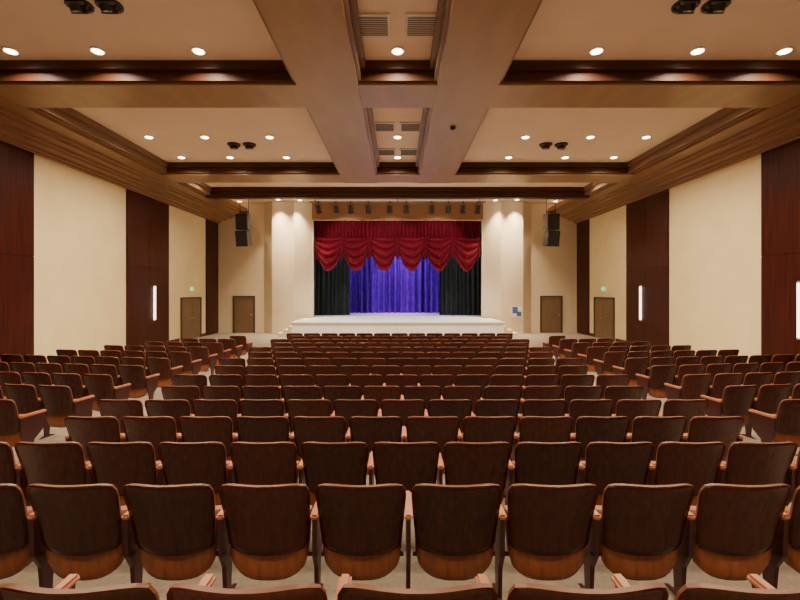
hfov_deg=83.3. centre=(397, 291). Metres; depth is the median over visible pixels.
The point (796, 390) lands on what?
chair
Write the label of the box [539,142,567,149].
ceiling spotlight
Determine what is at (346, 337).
chair
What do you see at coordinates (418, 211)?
trim header
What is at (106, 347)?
chair
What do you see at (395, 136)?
recessed light
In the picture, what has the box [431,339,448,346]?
chair
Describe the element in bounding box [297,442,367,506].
chair
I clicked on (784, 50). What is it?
recessed light
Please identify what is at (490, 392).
chair
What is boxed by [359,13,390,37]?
ceiling air vent
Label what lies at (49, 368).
chair
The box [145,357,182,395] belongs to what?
chair
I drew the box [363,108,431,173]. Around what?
trim
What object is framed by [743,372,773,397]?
chair
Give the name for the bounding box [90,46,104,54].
recessed light
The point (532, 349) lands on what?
chair
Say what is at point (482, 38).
beam
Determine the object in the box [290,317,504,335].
stage platform
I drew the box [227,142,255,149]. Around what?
ceiling spotlight
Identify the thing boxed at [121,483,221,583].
chair
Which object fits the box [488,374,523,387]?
chair
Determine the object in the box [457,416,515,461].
chair
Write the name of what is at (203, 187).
trim
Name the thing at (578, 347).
chair
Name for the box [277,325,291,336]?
steps
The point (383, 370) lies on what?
chair
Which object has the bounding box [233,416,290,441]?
chair
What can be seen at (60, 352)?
chair
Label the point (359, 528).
chair
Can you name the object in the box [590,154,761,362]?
wall
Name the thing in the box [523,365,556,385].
chair
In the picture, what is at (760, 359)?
chair
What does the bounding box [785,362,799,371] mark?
chair
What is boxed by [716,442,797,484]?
chair
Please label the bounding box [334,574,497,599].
chair
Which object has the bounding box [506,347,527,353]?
chair
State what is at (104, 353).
chair
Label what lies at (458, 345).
chair
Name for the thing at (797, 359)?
chair
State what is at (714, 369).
chair
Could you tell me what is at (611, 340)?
chair
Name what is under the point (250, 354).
chair
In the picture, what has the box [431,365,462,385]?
chair
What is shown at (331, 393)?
chair
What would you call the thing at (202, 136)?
recessed light
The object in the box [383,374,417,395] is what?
chair
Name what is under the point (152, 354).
chair
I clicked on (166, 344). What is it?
chair
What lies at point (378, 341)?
chair
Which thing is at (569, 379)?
chair
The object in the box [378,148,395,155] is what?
ceiling air vent
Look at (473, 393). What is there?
chair
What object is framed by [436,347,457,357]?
chair
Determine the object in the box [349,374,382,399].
chair
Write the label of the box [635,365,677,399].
chair
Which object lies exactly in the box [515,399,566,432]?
chair
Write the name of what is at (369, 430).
chair
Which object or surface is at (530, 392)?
chair
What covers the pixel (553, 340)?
chair
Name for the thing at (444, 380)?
chair
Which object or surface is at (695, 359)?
chair
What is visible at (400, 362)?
chair
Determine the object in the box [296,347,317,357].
chair
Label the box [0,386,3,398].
chair
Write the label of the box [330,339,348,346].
chair
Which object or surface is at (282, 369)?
chair
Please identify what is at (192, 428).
chair
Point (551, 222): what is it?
loudspeaker
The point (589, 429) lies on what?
chair
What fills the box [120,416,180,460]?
chair
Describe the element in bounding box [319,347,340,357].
chair
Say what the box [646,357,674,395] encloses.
chair
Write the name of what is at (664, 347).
chair
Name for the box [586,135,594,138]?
recessed light
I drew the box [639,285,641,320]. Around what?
wall sconce
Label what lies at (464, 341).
chair
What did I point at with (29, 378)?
chair
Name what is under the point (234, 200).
ceiling
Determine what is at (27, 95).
beam
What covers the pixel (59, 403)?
chair
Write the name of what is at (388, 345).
chair
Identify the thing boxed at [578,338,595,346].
chair
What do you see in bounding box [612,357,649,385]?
chair
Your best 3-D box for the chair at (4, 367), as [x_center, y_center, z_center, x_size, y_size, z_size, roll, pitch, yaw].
[-8.146,1.825,9.211,0.707,0.850,0.411,0,0,26]
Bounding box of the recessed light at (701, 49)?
[690,46,705,54]
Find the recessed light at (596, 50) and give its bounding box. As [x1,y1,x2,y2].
[589,46,603,54]
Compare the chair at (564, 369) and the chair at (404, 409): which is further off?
the chair at (564, 369)
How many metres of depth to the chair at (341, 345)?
12.47 m
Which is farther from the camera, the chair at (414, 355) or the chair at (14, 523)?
the chair at (414, 355)
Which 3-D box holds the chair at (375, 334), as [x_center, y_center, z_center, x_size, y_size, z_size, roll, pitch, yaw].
[-0.579,1.825,15.536,0.707,0.850,0.411,0,0,18]
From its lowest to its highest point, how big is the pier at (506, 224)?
7.140 m
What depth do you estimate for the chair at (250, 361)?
9.56 m
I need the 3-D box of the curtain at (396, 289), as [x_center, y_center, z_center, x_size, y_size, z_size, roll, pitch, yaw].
[0.010,-2.135,30.204,14.022,7.030,0.787,0,0,0]
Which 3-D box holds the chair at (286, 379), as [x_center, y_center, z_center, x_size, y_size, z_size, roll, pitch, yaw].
[-1.779,1.820,7.776,0.707,0.850,0.411,0,0,18]
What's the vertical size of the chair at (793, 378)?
0.850 m
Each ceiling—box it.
[0,0,799,186]
[231,199,564,202]
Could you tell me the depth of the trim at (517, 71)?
9.02 m
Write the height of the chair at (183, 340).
0.850 m
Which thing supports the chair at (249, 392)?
on the floor at (788, 577)
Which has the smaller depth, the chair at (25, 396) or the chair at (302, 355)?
the chair at (25, 396)
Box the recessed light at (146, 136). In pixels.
[144,135,153,138]
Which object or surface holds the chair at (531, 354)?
on the floor at (788, 577)
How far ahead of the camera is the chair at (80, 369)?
8.80 m
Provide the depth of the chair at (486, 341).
13.43 m
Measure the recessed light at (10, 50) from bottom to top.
0.040 m
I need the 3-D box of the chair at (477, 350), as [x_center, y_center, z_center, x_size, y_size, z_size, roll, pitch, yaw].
[1.821,1.825,11.656,0.707,0.850,0.411,0,0,18]
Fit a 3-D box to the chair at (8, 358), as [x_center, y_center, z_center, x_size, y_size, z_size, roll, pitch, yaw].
[-8.740,1.825,10.264,0.707,0.850,0.411,0,0,26]
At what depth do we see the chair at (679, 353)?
10.81 m
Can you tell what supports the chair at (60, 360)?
on the floor at (788, 577)
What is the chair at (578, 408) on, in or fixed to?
on the floor at (788, 577)
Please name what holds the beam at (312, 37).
attached to the ceiling at (38, 29)
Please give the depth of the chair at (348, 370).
8.60 m
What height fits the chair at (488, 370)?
0.850 m
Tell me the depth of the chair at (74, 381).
7.76 m
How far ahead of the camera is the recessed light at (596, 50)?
8.51 m
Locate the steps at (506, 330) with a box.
[504,326,517,336]
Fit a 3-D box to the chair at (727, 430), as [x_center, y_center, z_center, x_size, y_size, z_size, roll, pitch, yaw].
[3.370,1.724,4.912,0.656,0.850,0.495,0,0,0]
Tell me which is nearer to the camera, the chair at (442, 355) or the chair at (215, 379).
the chair at (215, 379)
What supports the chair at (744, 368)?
on the floor at (788, 577)
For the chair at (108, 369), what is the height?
0.850 m
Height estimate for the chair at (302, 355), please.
0.850 m
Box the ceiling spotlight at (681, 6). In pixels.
[671,0,730,13]
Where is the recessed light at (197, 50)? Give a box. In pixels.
[191,46,205,54]
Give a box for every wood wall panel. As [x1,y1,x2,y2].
[0,140,33,361]
[126,189,168,348]
[206,219,217,335]
[577,219,589,335]
[626,189,668,349]
[761,139,799,361]
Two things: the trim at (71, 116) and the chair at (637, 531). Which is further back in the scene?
the trim at (71, 116)
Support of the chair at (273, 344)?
on the floor at (788, 577)
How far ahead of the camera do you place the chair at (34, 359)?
10.02 m
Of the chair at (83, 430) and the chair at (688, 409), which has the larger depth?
the chair at (688, 409)
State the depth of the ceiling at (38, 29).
8.64 m
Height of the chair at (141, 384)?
0.850 m
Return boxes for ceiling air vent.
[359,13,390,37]
[374,122,394,131]
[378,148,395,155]
[399,148,417,155]
[400,122,420,131]
[404,13,435,37]
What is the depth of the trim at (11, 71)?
9.02 m
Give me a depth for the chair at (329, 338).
14.40 m
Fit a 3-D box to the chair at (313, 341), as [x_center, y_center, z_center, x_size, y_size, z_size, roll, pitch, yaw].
[-2.379,1.825,13.596,0.707,0.850,0.411,0,0,18]
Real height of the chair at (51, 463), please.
0.850 m
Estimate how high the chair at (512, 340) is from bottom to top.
0.850 m
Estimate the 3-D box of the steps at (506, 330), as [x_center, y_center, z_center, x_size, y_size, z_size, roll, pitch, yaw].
[5.540,1.910,23.300,1.080,0.680,1.200,0,0,0]
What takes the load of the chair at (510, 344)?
on the floor at (788, 577)
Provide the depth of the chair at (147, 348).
11.70 m
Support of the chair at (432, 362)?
on the floor at (788, 577)
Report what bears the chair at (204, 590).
on the floor at (788, 577)
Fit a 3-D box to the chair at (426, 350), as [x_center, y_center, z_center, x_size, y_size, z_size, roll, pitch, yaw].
[0.621,1.825,11.656,0.707,0.850,0.411,0,0,18]
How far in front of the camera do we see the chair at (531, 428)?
4.73 m
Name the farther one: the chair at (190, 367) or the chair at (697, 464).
the chair at (190, 367)
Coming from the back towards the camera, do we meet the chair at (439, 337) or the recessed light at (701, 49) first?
the chair at (439, 337)
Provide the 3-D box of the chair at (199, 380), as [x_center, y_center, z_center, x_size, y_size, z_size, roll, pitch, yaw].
[-3.579,1.820,7.776,0.707,0.850,0.411,0,0,18]
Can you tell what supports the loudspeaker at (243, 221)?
hanging from the ceiling at (234, 200)
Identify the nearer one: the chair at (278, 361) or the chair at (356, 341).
the chair at (278, 361)
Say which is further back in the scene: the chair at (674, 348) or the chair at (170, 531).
the chair at (674, 348)
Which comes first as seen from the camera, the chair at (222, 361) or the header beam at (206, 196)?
the chair at (222, 361)
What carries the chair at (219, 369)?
on the floor at (788, 577)
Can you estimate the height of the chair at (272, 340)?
0.850 m
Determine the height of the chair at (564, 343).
0.850 m
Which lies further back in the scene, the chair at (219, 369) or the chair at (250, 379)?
the chair at (219, 369)
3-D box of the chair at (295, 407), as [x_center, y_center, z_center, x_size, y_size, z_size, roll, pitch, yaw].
[-1.179,1.779,5.836,0.707,0.850,0.411,0,0,18]
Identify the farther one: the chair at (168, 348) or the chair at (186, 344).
the chair at (186, 344)
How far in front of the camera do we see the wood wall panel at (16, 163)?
11.63 m
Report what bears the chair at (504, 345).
on the floor at (788, 577)
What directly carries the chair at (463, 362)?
on the floor at (788, 577)
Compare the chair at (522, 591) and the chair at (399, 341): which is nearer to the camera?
the chair at (522, 591)
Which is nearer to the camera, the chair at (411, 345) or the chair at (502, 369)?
the chair at (502, 369)
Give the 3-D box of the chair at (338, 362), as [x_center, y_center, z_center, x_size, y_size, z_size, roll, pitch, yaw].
[-1.179,1.825,9.716,0.707,0.850,0.411,0,0,18]
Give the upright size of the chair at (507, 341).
0.850 m
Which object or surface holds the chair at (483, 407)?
on the floor at (788, 577)
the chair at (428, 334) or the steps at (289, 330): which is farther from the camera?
the steps at (289, 330)
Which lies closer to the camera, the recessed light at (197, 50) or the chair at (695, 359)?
the recessed light at (197, 50)
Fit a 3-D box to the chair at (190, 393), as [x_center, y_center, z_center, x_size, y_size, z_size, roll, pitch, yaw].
[-3.279,1.810,6.806,0.707,0.850,0.411,0,0,18]
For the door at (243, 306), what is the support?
in the wall at (240, 269)
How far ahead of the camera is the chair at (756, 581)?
1.94 m
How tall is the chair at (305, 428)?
0.850 m
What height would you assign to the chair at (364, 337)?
0.850 m
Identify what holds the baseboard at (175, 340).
attached to the wall at (80, 217)
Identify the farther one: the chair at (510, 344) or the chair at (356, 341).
the chair at (356, 341)
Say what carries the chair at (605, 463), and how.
on the floor at (788, 577)
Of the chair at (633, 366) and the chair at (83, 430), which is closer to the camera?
the chair at (83, 430)
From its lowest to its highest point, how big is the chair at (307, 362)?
0.850 m
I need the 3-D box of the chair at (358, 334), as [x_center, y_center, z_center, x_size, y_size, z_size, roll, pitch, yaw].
[-1.179,1.825,15.536,0.707,0.850,0.411,0,0,18]
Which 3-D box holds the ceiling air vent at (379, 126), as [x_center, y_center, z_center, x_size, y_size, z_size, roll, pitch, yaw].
[-0.360,-4.580,12.500,0.600,0.040,0.680,0,0,0]
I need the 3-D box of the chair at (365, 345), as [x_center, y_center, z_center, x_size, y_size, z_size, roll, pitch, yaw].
[-0.879,1.825,12.626,0.707,0.850,0.411,0,0,18]
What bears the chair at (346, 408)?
on the floor at (788, 577)
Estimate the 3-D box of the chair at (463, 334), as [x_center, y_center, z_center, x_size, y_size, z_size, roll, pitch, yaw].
[2.421,1.825,15.536,0.707,0.850,0.411,0,0,18]
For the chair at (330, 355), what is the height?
0.850 m
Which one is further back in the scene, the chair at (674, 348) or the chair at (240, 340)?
the chair at (240, 340)
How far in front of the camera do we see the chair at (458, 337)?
14.40 m
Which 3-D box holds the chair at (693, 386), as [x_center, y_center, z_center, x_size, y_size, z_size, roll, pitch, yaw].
[5.078,1.821,7.810,0.707,0.850,0.411,0,0,10]
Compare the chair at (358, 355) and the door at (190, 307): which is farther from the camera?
the door at (190, 307)
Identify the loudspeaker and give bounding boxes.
[235,199,251,246]
[543,199,559,246]
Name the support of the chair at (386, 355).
on the floor at (788, 577)
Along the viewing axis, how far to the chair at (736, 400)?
6.74 m
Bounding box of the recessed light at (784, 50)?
[776,46,792,54]
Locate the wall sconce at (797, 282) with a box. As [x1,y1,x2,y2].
[796,281,799,339]
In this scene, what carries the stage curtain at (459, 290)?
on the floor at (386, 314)
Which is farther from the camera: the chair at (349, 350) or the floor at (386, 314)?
the floor at (386, 314)
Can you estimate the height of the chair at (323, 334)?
0.850 m
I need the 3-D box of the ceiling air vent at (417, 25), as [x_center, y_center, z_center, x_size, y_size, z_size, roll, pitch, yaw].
[0.420,-4.580,7.750,0.600,0.040,0.680,0,0,0]
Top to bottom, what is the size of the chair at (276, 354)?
0.850 m
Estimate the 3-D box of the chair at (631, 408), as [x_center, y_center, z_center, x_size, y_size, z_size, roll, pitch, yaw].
[3.021,1.779,5.836,0.707,0.850,0.411,0,0,18]
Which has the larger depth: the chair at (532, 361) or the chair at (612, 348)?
the chair at (612, 348)
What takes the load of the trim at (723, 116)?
attached to the ceiling at (38, 29)
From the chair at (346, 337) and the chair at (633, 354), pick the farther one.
the chair at (346, 337)
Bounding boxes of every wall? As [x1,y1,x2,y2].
[34,154,205,362]
[218,203,576,332]
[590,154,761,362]
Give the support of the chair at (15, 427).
on the floor at (788, 577)
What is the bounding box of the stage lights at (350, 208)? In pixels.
[309,199,485,213]
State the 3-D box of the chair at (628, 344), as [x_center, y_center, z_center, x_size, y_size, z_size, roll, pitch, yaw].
[6.267,1.825,12.827,0.707,0.850,0.411,0,0,10]
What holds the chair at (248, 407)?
on the floor at (788, 577)
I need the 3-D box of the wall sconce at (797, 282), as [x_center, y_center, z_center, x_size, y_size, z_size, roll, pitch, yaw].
[9.822,0.450,11.000,0.055,1.440,0.140,0,0,0]
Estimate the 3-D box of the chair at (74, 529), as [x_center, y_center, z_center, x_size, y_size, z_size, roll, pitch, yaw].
[-2.079,1.606,2.926,0.707,0.850,0.411,0,0,18]
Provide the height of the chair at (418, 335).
0.850 m
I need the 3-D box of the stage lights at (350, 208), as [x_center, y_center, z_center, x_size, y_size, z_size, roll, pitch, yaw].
[0.000,-4.442,23.031,9.000,0.905,0.442,0,0,0]
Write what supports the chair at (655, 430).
on the floor at (788, 577)
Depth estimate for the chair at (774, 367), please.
8.96 m
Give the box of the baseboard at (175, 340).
[169,338,179,341]
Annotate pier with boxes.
[264,201,311,333]
[483,201,530,333]
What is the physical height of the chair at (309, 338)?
0.850 m
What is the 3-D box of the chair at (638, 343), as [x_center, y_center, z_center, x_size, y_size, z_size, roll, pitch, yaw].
[6.903,1.825,12.963,0.656,0.850,0.495,0,0,-8]
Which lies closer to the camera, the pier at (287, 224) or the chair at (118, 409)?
the chair at (118, 409)
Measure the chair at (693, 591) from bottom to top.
0.850 m
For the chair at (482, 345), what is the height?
0.850 m
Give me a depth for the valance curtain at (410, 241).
24.97 m
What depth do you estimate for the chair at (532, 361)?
9.56 m
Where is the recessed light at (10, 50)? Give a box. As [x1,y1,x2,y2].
[2,46,18,54]
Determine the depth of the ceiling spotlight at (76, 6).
7.10 m
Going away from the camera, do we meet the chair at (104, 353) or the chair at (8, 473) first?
the chair at (8, 473)
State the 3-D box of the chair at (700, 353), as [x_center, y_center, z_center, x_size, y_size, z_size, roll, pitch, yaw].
[7.455,1.825,11.054,0.707,0.850,0.411,0,0,10]
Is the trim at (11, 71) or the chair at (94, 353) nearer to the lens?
the trim at (11, 71)
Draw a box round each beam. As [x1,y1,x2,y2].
[0,83,799,107]
[161,172,633,182]
[205,195,589,198]
[255,0,376,182]
[418,0,539,182]
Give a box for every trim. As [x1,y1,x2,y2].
[0,0,294,82]
[39,108,339,173]
[186,183,608,195]
[343,0,451,82]
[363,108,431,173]
[456,108,755,173]
[500,0,799,82]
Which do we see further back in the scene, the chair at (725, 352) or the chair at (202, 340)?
the chair at (202, 340)
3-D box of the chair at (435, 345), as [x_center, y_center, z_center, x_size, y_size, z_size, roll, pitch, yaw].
[0.921,1.825,12.626,0.707,0.850,0.411,0,0,18]
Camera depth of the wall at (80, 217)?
14.41 m
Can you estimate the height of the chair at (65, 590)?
0.850 m
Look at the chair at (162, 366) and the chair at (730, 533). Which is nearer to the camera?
the chair at (730, 533)
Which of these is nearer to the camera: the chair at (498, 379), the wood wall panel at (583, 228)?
the chair at (498, 379)
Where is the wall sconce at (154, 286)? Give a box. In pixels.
[153,285,155,320]
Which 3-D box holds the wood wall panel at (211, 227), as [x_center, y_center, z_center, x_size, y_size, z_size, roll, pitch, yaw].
[-9.875,-0.755,23.970,0.050,6.010,1.540,0,0,0]
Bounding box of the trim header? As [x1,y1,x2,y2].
[312,203,482,219]
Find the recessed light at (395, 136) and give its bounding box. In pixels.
[393,135,401,138]
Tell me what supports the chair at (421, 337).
on the floor at (788, 577)
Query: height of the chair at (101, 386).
0.850 m
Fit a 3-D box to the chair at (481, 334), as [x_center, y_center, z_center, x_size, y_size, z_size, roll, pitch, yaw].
[3.021,1.825,15.536,0.707,0.850,0.411,0,0,18]
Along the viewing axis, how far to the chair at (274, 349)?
11.50 m
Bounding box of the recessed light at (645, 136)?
[641,135,650,138]
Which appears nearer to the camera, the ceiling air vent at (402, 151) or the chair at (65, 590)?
the chair at (65, 590)
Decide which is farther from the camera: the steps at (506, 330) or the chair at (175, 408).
the steps at (506, 330)
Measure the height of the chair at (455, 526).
0.850 m
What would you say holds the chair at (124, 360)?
on the floor at (788, 577)
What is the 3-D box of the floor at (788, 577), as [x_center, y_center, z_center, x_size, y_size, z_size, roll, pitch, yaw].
[0.000,1.970,10.450,19.800,1.160,28.900,0,0,0]
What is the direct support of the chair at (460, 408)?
on the floor at (788, 577)
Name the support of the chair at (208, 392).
on the floor at (788, 577)
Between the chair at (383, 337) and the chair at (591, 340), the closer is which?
the chair at (591, 340)
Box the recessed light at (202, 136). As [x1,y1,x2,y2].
[200,135,208,138]
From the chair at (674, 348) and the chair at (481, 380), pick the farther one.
the chair at (674, 348)
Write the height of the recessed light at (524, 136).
0.040 m
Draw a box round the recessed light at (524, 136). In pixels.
[521,135,529,138]
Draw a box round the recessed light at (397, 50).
[391,46,403,54]
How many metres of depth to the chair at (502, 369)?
8.59 m
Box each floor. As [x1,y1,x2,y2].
[0,333,799,599]
[314,312,480,316]
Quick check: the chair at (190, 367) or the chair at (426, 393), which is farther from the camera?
the chair at (190, 367)
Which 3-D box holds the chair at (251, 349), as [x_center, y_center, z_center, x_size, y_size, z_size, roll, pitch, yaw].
[-3.579,1.825,11.656,0.707,0.850,0.411,0,0,18]
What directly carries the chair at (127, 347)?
on the floor at (788, 577)
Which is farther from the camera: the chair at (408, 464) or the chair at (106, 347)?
the chair at (106, 347)
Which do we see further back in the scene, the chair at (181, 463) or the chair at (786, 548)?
the chair at (181, 463)
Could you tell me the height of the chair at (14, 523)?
0.850 m
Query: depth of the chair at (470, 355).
10.53 m
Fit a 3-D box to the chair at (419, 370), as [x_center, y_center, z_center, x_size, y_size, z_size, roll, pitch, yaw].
[0.321,1.825,8.746,0.707,0.850,0.411,0,0,18]
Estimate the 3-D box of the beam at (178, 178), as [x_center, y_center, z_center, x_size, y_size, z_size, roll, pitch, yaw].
[0.000,-4.400,16.725,17.000,0.400,1.150,0,0,0]
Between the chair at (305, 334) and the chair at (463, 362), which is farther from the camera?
the chair at (305, 334)
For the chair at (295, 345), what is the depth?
12.47 m
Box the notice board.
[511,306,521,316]
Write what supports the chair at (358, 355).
on the floor at (788, 577)
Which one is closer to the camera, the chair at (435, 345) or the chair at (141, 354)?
the chair at (141, 354)
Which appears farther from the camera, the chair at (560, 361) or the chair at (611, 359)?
the chair at (611, 359)
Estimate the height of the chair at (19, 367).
0.850 m
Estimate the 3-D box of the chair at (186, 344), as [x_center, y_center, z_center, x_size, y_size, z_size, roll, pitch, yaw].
[-5.769,1.825,12.757,0.707,0.850,0.411,0,0,26]
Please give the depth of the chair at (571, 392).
6.66 m
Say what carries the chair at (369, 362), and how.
on the floor at (788, 577)
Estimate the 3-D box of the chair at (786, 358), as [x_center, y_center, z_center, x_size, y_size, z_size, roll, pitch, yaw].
[8.643,1.825,10.251,0.707,0.850,0.411,0,0,10]
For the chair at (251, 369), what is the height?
0.850 m
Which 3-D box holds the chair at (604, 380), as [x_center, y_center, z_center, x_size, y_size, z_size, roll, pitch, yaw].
[3.670,1.820,7.822,0.656,0.850,0.495,0,0,0]
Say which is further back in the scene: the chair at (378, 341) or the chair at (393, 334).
the chair at (393, 334)
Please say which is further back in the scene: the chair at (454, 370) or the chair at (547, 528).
the chair at (454, 370)
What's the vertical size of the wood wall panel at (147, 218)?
6.010 m
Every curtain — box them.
[314,221,349,314]
[314,221,481,271]
[350,256,439,312]
[439,221,480,314]
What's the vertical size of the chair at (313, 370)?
0.850 m
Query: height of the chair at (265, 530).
0.850 m
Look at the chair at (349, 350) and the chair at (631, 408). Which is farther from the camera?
the chair at (349, 350)
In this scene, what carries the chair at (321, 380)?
on the floor at (788, 577)
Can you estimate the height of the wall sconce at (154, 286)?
1.440 m
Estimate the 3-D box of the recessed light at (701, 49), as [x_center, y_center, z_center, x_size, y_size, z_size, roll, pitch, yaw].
[5.700,-4.580,8.550,0.250,0.040,0.250,0,0,0]
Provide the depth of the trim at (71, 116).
15.95 m
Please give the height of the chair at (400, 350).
0.850 m
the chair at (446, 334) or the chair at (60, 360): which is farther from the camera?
the chair at (446, 334)
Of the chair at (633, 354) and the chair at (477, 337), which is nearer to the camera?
the chair at (633, 354)
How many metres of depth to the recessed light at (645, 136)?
13.26 m
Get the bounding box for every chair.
[0,354,23,371]
[0,362,9,371]
[0,372,21,396]
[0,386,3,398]
[0,399,46,446]
[0,442,19,483]
[0,483,32,579]
[0,574,159,599]
[2,384,39,413]
[9,362,35,383]
[14,442,90,505]
[21,372,51,397]
[23,355,46,372]
[26,483,127,587]
[35,363,62,384]
[37,385,94,438]
[47,355,70,372]
[51,373,84,398]
[56,349,77,363]
[62,363,89,384]
[64,416,124,460]
[71,356,94,373]
[78,350,99,363]
[82,374,130,416]
[85,442,160,505]
[89,364,119,385]
[95,356,119,374]
[97,399,146,432]
[100,350,121,364]
[104,345,123,356]
[117,365,159,398]
[120,357,145,374]
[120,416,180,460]
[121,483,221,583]
[122,351,145,366]
[124,345,145,357]
[144,399,193,432]
[145,341,163,351]
[145,346,165,356]
[145,351,167,366]
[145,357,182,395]
[156,442,231,504]
[161,386,199,413]
[164,342,182,351]
[166,346,186,359]
[166,574,327,599]
[168,351,201,385]
[173,374,206,398]
[177,416,236,460]
[181,338,197,345]
[184,342,202,351]
[187,347,217,374]
[192,399,239,432]
[199,338,216,346]
[201,386,241,413]
[204,342,230,371]
[209,374,242,398]
[214,365,244,385]
[216,483,311,588]
[218,339,242,357]
[219,358,245,375]
[226,442,298,484]
[230,336,252,355]
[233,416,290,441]
[238,399,285,416]
[242,386,281,399]
[244,374,278,386]
[246,358,273,374]
[246,365,274,374]
[247,352,271,365]
[249,347,270,351]
[270,339,288,349]
[271,343,291,354]
[272,347,293,360]
[274,352,297,366]
[275,358,301,375]
[277,365,306,385]
[279,374,312,398]
[282,386,319,413]
[284,399,330,433]
[286,333,302,338]
[288,336,305,342]
[289,416,345,482]
[290,339,308,346]
[293,343,312,351]
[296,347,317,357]
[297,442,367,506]
[299,352,322,365]
[303,358,329,374]
[304,333,319,338]
[307,336,324,342]
[308,365,337,385]
[310,339,328,346]
[310,483,405,586]
[314,343,334,351]
[315,374,347,398]
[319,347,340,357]
[321,333,337,338]
[322,386,360,414]
[325,352,348,364]
[326,336,342,342]
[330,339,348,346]
[331,358,357,373]
[331,399,377,441]
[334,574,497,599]
[336,343,355,351]
[339,333,354,338]
[340,365,368,385]
[342,347,364,357]
[344,336,361,342]
[345,416,402,474]
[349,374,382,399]
[350,339,368,346]
[350,352,373,364]
[356,333,372,338]
[358,343,377,351]
[359,358,385,374]
[361,386,400,416]
[363,336,380,342]
[366,347,387,357]
[367,442,439,508]
[370,339,388,346]
[370,365,399,383]
[374,333,389,338]
[376,352,399,364]
[378,399,424,441]
[379,343,399,351]
[382,336,398,342]
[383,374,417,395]
[388,358,413,372]
[389,347,410,357]
[390,339,408,346]
[391,333,407,338]
[400,336,417,342]
[400,365,431,385]
[400,386,441,415]
[401,343,420,351]
[401,352,424,364]
[401,416,459,473]
[404,483,501,588]
[409,333,424,338]
[410,339,428,346]
[413,347,434,357]
[416,358,441,374]
[418,374,453,398]
[419,336,436,342]
[422,343,442,351]
[424,399,472,441]
[426,333,442,338]
[427,352,450,364]
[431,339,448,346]
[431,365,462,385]
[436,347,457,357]
[436,442,510,503]
[438,336,454,342]
[441,386,481,413]
[444,333,459,338]
[444,343,463,351]
[444,358,469,373]
[451,339,469,346]
[452,352,476,364]
[453,374,488,398]
[456,336,473,342]
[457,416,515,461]
[459,347,481,357]
[461,333,477,338]
[465,343,485,351]
[465,365,493,385]
[471,339,489,346]
[471,399,519,430]
[472,358,498,374]
[475,336,492,342]
[475,574,668,599]
[478,352,501,365]
[479,333,494,338]
[481,386,521,407]
[483,347,504,357]
[487,343,506,351]
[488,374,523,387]
[491,339,509,346]
[492,483,598,599]
[494,336,510,342]
[496,333,512,338]
[496,365,525,375]
[500,358,526,367]
[503,352,527,359]
[504,442,582,504]
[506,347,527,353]
[509,343,529,354]
[511,339,529,350]
[511,416,572,460]
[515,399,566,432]
[519,386,562,413]
[521,374,558,398]
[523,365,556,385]
[525,358,554,375]
[526,352,552,367]
[527,347,551,360]
[542,336,565,355]
[552,339,577,365]
[556,358,582,374]
[558,365,587,385]
[561,374,594,398]
[563,386,602,413]
[564,342,591,357]
[565,399,613,432]
[569,416,629,460]
[576,442,653,505]
[577,347,607,371]
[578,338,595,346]
[578,483,694,588]
[589,342,610,371]
[594,351,626,374]
[596,374,629,398]
[597,338,613,345]
[604,386,643,413]
[608,346,628,359]
[611,574,799,599]
[612,342,630,352]
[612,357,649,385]
[612,399,661,432]
[624,351,649,365]
[626,416,686,460]
[627,346,649,355]
[629,341,649,351]
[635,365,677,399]
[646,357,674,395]
[646,442,725,505]
[648,351,672,366]
[649,345,670,357]
[658,399,708,432]
[664,374,712,399]
[664,483,791,595]
[671,345,690,356]
[673,350,694,364]
[674,364,705,385]
[675,356,699,374]
[682,416,743,460]
[695,350,716,363]
[700,356,723,373]
[700,385,758,426]
[705,363,732,384]
[708,373,743,398]
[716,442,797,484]
[717,349,738,363]
[724,355,747,372]
[732,363,759,384]
[741,384,792,439]
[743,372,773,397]
[747,574,774,588]
[748,355,771,372]
[748,399,799,446]
[750,486,799,588]
[759,362,785,383]
[771,354,794,371]
[773,371,799,396]
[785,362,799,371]
[786,449,799,505]
[789,384,799,398]
[794,354,799,361]
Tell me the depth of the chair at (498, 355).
10.53 m
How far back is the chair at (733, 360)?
9.93 m
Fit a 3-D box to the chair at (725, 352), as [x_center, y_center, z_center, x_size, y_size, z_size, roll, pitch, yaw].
[8.091,1.825,11.190,0.656,0.850,0.495,0,0,-8]
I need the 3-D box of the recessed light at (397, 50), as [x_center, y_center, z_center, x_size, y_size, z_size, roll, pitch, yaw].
[0.000,-4.580,8.550,0.250,0.040,0.250,0,0,0]
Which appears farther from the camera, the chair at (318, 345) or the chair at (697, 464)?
the chair at (318, 345)
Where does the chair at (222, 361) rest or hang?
on the floor at (788, 577)
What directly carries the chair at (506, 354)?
on the floor at (788, 577)
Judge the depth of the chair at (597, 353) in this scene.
11.59 m
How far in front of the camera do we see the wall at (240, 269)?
24.80 m
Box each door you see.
[180,297,201,340]
[233,296,254,332]
[540,296,562,332]
[594,297,614,340]
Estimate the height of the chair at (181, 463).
0.850 m
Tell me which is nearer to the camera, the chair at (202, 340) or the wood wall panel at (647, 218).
the chair at (202, 340)
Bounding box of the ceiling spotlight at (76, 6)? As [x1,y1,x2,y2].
[64,0,123,13]
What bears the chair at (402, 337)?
on the floor at (788, 577)
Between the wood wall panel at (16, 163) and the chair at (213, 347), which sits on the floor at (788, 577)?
the chair at (213, 347)
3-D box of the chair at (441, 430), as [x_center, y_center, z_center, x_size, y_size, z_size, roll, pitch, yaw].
[0.321,1.724,4.866,0.707,0.850,0.411,0,0,18]
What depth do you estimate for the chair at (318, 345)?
12.47 m
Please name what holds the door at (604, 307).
in the wall at (715, 256)
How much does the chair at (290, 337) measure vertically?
0.850 m
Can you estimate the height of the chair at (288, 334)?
0.850 m
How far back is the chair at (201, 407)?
5.69 m

